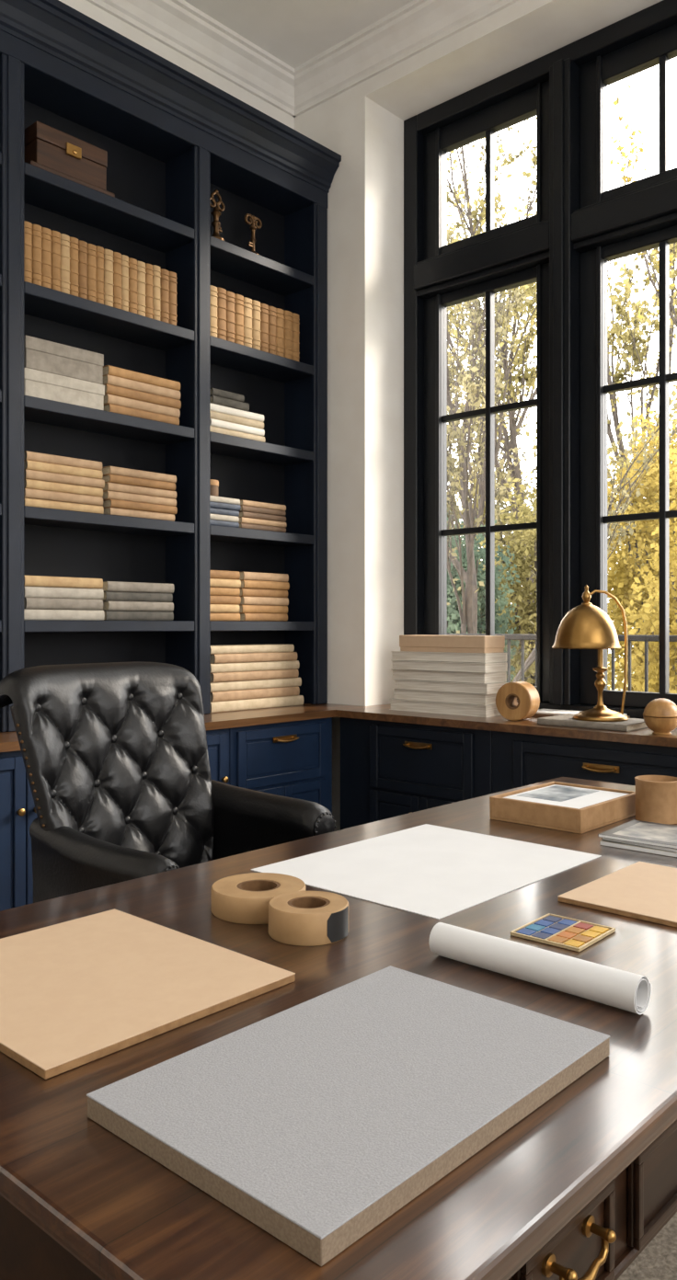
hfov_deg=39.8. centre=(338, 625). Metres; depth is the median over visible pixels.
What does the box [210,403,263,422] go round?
book
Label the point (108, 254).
book
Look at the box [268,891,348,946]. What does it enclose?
tape roll
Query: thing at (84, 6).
wall
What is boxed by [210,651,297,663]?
book
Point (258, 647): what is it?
book
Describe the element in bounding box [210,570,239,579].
book
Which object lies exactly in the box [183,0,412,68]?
ceiling
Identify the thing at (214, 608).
book
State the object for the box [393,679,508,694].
book
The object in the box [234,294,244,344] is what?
book
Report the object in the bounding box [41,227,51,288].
book
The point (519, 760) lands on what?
drawer
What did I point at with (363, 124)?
wall
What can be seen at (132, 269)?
book
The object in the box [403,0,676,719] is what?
window
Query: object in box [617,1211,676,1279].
rug
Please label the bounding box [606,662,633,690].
ground
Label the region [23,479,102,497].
book
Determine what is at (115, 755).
office chair
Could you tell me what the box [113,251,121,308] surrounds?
book
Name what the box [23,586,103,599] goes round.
book
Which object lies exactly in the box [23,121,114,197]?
wooden box
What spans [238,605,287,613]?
book
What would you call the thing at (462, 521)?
bush
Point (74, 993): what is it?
board
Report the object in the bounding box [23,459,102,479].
book
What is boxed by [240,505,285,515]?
book
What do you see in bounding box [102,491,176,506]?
book
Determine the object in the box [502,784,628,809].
paper
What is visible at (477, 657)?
book
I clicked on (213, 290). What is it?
book
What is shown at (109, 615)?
book
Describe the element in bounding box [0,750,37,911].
base cabinet
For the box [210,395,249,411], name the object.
book
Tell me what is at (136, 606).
book
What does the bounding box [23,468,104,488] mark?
book
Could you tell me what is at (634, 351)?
tree
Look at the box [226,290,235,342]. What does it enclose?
book
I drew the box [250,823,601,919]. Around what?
paper sheet
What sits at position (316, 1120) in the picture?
board
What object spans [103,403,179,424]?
book
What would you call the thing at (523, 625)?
bush
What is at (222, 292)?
book
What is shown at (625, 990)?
paper roll
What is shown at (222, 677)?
book
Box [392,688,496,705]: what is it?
book
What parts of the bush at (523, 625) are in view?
stem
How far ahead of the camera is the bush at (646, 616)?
9.31 m
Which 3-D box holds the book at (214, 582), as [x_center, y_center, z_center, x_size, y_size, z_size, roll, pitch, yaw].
[-0.624,-0.204,4.595,0.204,0.040,0.204,0,0,43]
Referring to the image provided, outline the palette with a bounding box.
[510,913,615,951]
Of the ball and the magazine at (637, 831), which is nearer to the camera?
the magazine at (637, 831)
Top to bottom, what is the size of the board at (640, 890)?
0.010 m
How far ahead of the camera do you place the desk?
0.98 m
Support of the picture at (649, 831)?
on the magazine at (637, 831)
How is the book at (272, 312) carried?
on the bookcase
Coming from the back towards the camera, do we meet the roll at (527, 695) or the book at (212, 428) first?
the book at (212, 428)
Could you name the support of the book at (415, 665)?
on the book at (397, 674)
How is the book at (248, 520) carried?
on the book at (241, 525)
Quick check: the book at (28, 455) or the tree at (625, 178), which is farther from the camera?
the tree at (625, 178)
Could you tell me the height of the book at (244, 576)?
0.040 m
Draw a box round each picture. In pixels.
[517,785,598,801]
[612,822,676,843]
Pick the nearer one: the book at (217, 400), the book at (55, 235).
the book at (55, 235)
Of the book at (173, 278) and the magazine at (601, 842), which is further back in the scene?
the book at (173, 278)
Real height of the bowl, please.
0.068 m
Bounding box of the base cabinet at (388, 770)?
[340,717,491,829]
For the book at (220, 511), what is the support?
on the book at (216, 517)
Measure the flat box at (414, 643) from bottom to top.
0.080 m
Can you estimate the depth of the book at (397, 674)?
4.42 m
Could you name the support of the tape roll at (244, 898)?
on the desk
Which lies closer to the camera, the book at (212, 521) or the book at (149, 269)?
the book at (149, 269)
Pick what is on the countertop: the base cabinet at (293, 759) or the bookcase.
the bookcase
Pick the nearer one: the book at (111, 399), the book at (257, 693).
the book at (111, 399)
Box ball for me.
[642,697,676,734]
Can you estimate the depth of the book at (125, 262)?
4.09 m
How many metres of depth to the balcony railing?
5.92 m
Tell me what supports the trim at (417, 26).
attached to the wall at (363, 124)
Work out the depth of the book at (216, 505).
4.53 m
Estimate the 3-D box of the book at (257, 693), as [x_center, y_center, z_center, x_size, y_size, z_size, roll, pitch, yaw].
[-0.476,0.344,4.748,0.204,0.047,0.585,0,0,43]
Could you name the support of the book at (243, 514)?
on the book at (248, 520)
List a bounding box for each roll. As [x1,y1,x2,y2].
[211,872,305,924]
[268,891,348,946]
[429,922,651,1014]
[495,681,539,720]
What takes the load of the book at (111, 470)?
on the book at (109, 478)
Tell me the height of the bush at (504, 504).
6.957 m
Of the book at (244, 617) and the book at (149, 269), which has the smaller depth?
the book at (149, 269)
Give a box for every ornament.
[210,189,224,240]
[243,213,262,254]
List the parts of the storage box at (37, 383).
lid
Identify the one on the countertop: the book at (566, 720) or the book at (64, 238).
the book at (566, 720)
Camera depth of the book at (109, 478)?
4.16 m
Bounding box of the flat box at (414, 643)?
[399,634,504,652]
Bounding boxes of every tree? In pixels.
[446,117,536,679]
[446,125,617,523]
[446,210,676,682]
[513,179,676,633]
[609,83,676,373]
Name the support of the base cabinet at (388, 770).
on the floor
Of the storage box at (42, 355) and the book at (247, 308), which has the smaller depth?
the storage box at (42, 355)
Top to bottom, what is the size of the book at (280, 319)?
0.248 m
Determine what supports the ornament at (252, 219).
on the bookcase
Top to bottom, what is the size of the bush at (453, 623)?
4.176 m
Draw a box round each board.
[0,908,295,1079]
[86,965,609,1266]
[557,861,676,927]
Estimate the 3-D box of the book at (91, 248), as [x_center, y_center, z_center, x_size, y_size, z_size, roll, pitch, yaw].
[-1.106,-1.498,4.033,0.175,0.246,0.043,0,0,43]
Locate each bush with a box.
[446,501,521,682]
[446,511,497,631]
[452,469,536,671]
[478,468,611,685]
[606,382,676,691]
[606,402,676,691]
[615,495,676,693]
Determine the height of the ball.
0.138 m
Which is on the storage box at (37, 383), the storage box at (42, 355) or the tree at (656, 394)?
the storage box at (42, 355)
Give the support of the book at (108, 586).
on the book at (108, 596)
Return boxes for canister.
[210,479,218,496]
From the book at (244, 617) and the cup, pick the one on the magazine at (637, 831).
the cup
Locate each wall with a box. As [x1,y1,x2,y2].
[58,0,294,129]
[294,0,662,831]
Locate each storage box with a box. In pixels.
[23,335,103,384]
[23,367,104,410]
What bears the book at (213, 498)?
on the book at (216, 505)
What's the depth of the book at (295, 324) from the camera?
4.87 m
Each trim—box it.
[86,0,294,116]
[293,0,519,117]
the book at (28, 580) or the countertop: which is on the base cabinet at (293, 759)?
the countertop
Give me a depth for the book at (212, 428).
4.59 m
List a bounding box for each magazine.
[597,820,676,848]
[599,839,676,857]
[601,837,676,852]
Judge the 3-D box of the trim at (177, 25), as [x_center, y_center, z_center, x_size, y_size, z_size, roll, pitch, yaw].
[-1.944,-2.909,3.256,0.133,0.162,5.170,0,0,43]
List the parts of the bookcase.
shelf, shelf, shelf, shelf, shelf, panel, cornice, shelf, shelf, shelf, shelf, shelf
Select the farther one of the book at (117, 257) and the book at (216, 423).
the book at (216, 423)
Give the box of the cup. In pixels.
[634,775,676,824]
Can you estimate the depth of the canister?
4.51 m
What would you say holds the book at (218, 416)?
on the book at (216, 423)
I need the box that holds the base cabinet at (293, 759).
[228,717,331,813]
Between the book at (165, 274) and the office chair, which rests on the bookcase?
the book at (165, 274)
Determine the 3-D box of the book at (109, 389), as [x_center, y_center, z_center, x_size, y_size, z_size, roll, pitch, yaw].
[-0.935,-1.025,4.250,0.190,0.041,0.397,0,0,43]
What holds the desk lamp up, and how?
on the book at (566, 720)
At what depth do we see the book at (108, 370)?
4.17 m
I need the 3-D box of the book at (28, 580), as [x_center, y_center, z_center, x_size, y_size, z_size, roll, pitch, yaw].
[-1.206,-0.180,3.951,0.192,0.043,0.363,0,0,43]
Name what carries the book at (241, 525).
on the bookcase
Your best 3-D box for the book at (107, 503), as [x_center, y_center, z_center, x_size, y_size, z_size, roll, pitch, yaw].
[-0.938,-0.531,4.248,0.200,0.035,0.356,0,0,43]
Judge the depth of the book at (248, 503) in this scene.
4.72 m
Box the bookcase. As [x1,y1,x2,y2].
[0,0,341,731]
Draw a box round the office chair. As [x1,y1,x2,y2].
[0,662,336,902]
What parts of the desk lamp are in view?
lamp shade, stem, arm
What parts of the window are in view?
sash, sash, glass pane, sash, sash, glass pane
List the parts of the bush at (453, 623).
stem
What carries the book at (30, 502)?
on the bookcase
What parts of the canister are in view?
lid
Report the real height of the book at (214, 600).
0.040 m
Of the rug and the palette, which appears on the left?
the palette
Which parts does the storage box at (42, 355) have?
lid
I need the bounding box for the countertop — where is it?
[0,703,676,752]
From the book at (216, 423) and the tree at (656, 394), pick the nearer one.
the book at (216, 423)
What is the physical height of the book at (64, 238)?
0.248 m
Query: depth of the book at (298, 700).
4.67 m
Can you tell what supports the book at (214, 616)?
on the bookcase
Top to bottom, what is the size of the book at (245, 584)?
0.040 m
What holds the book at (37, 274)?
on the bookcase
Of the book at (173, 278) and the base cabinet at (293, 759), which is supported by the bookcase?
the book at (173, 278)
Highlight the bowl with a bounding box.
[642,715,676,734]
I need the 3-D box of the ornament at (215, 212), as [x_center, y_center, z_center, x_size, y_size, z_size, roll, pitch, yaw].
[-0.591,-1.979,4.518,0.082,0.258,0.082,0,0,-2]
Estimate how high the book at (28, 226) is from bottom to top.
0.248 m
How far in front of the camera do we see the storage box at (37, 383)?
3.88 m
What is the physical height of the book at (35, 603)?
0.045 m
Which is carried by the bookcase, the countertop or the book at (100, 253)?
the book at (100, 253)
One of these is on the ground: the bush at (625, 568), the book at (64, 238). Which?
the bush at (625, 568)
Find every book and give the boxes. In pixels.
[23,220,32,283]
[23,450,102,470]
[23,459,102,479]
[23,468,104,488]
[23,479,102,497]
[23,488,102,505]
[23,497,103,514]
[23,575,102,588]
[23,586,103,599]
[23,597,102,609]
[23,608,104,620]
[32,224,42,285]
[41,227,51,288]
[51,230,60,291]
[60,233,69,294]
[69,236,79,297]
[78,240,87,298]
[87,243,96,301]
[96,245,104,304]
[100,601,173,611]
[101,466,176,482]
[102,365,180,390]
[102,374,180,399]
[102,473,175,491]
[102,481,176,499]
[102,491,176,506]
[102,499,177,514]
[102,507,174,521]
[102,581,174,593]
[102,591,172,602]
[103,249,113,307]
[103,384,181,409]
[103,393,180,417]
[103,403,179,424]
[103,610,173,620]
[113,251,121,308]
[121,254,129,311]
[128,257,137,313]
[137,261,146,316]
[145,263,153,318]
[152,264,160,320]
[160,268,169,323]
[169,271,177,325]
[209,695,303,713]
[210,285,217,337]
[210,388,244,401]
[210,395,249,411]
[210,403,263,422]
[210,411,263,429]
[210,418,264,436]
[210,425,265,442]
[210,495,239,504]
[210,501,240,511]
[210,507,239,516]
[210,514,239,522]
[210,519,239,527]
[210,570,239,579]
[210,578,240,588]
[210,586,239,596]
[210,595,240,605]
[210,604,239,613]
[210,612,239,621]
[210,643,294,654]
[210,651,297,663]
[210,660,299,673]
[210,669,298,682]
[210,677,301,692]
[210,685,299,702]
[217,287,226,340]
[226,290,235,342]
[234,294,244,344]
[238,511,285,522]
[238,516,285,527]
[238,580,289,590]
[238,588,287,597]
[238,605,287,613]
[239,499,285,511]
[239,523,285,532]
[239,571,288,582]
[239,596,288,605]
[239,613,287,621]
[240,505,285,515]
[243,297,252,347]
[251,299,261,350]
[260,303,268,352]
[268,306,276,354]
[275,308,284,356]
[284,310,293,359]
[292,313,299,361]
[388,698,501,717]
[390,651,507,662]
[390,660,507,673]
[391,669,506,683]
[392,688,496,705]
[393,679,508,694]
[537,713,648,731]
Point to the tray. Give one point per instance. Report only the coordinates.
(564, 818)
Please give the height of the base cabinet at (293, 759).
0.824 m
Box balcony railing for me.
[446,633,676,692]
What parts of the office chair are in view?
nail trim, arm, backrest, arm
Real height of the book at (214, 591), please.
0.040 m
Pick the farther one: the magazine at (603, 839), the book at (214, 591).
the book at (214, 591)
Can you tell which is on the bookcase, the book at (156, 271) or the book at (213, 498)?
the book at (156, 271)
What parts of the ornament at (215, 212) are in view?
stem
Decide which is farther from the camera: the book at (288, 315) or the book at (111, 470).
the book at (288, 315)
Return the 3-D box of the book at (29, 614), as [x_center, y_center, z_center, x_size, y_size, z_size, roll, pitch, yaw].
[-1.208,-0.043,3.961,0.196,0.045,0.375,0,0,43]
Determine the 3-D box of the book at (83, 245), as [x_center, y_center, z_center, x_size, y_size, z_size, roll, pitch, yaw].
[-1.139,-1.498,4.006,0.185,0.247,0.039,0,0,43]
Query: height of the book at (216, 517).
0.028 m
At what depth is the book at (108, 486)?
4.17 m
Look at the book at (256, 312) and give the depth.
4.67 m
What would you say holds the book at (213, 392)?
on the book at (217, 400)
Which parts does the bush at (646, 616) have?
stem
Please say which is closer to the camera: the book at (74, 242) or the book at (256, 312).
the book at (74, 242)
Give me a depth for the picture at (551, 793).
2.57 m
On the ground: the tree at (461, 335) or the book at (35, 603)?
the tree at (461, 335)
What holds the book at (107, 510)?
on the bookcase
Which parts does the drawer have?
drawer, handle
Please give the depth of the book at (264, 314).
4.71 m
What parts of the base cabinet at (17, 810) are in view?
door, knob, door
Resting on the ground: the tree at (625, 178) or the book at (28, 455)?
the tree at (625, 178)
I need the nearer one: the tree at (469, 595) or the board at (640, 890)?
the board at (640, 890)
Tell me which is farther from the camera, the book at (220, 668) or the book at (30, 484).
the book at (220, 668)
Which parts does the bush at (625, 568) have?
stem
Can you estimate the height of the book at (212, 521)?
0.028 m
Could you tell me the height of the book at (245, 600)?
0.040 m
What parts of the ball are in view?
lid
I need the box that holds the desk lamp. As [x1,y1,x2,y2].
[551,584,628,721]
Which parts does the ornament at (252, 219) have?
stem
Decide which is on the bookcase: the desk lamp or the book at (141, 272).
the book at (141, 272)
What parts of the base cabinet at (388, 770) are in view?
door, handle, drawer, door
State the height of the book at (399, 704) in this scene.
0.053 m
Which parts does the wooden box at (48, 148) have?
lid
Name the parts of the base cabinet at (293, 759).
door, drawer, handle, door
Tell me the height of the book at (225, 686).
0.045 m
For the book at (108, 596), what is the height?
0.041 m
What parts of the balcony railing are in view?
rail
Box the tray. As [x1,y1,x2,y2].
[489,781,635,834]
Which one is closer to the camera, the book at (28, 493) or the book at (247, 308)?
the book at (28, 493)
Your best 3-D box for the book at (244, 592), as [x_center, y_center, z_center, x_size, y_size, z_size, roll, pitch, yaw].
[-0.442,-0.163,4.801,0.205,0.040,0.313,0,0,43]
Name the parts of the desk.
drawer, handle, drawer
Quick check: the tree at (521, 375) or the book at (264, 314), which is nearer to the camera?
the book at (264, 314)
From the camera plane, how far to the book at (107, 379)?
4.17 m
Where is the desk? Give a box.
[0,777,676,1279]

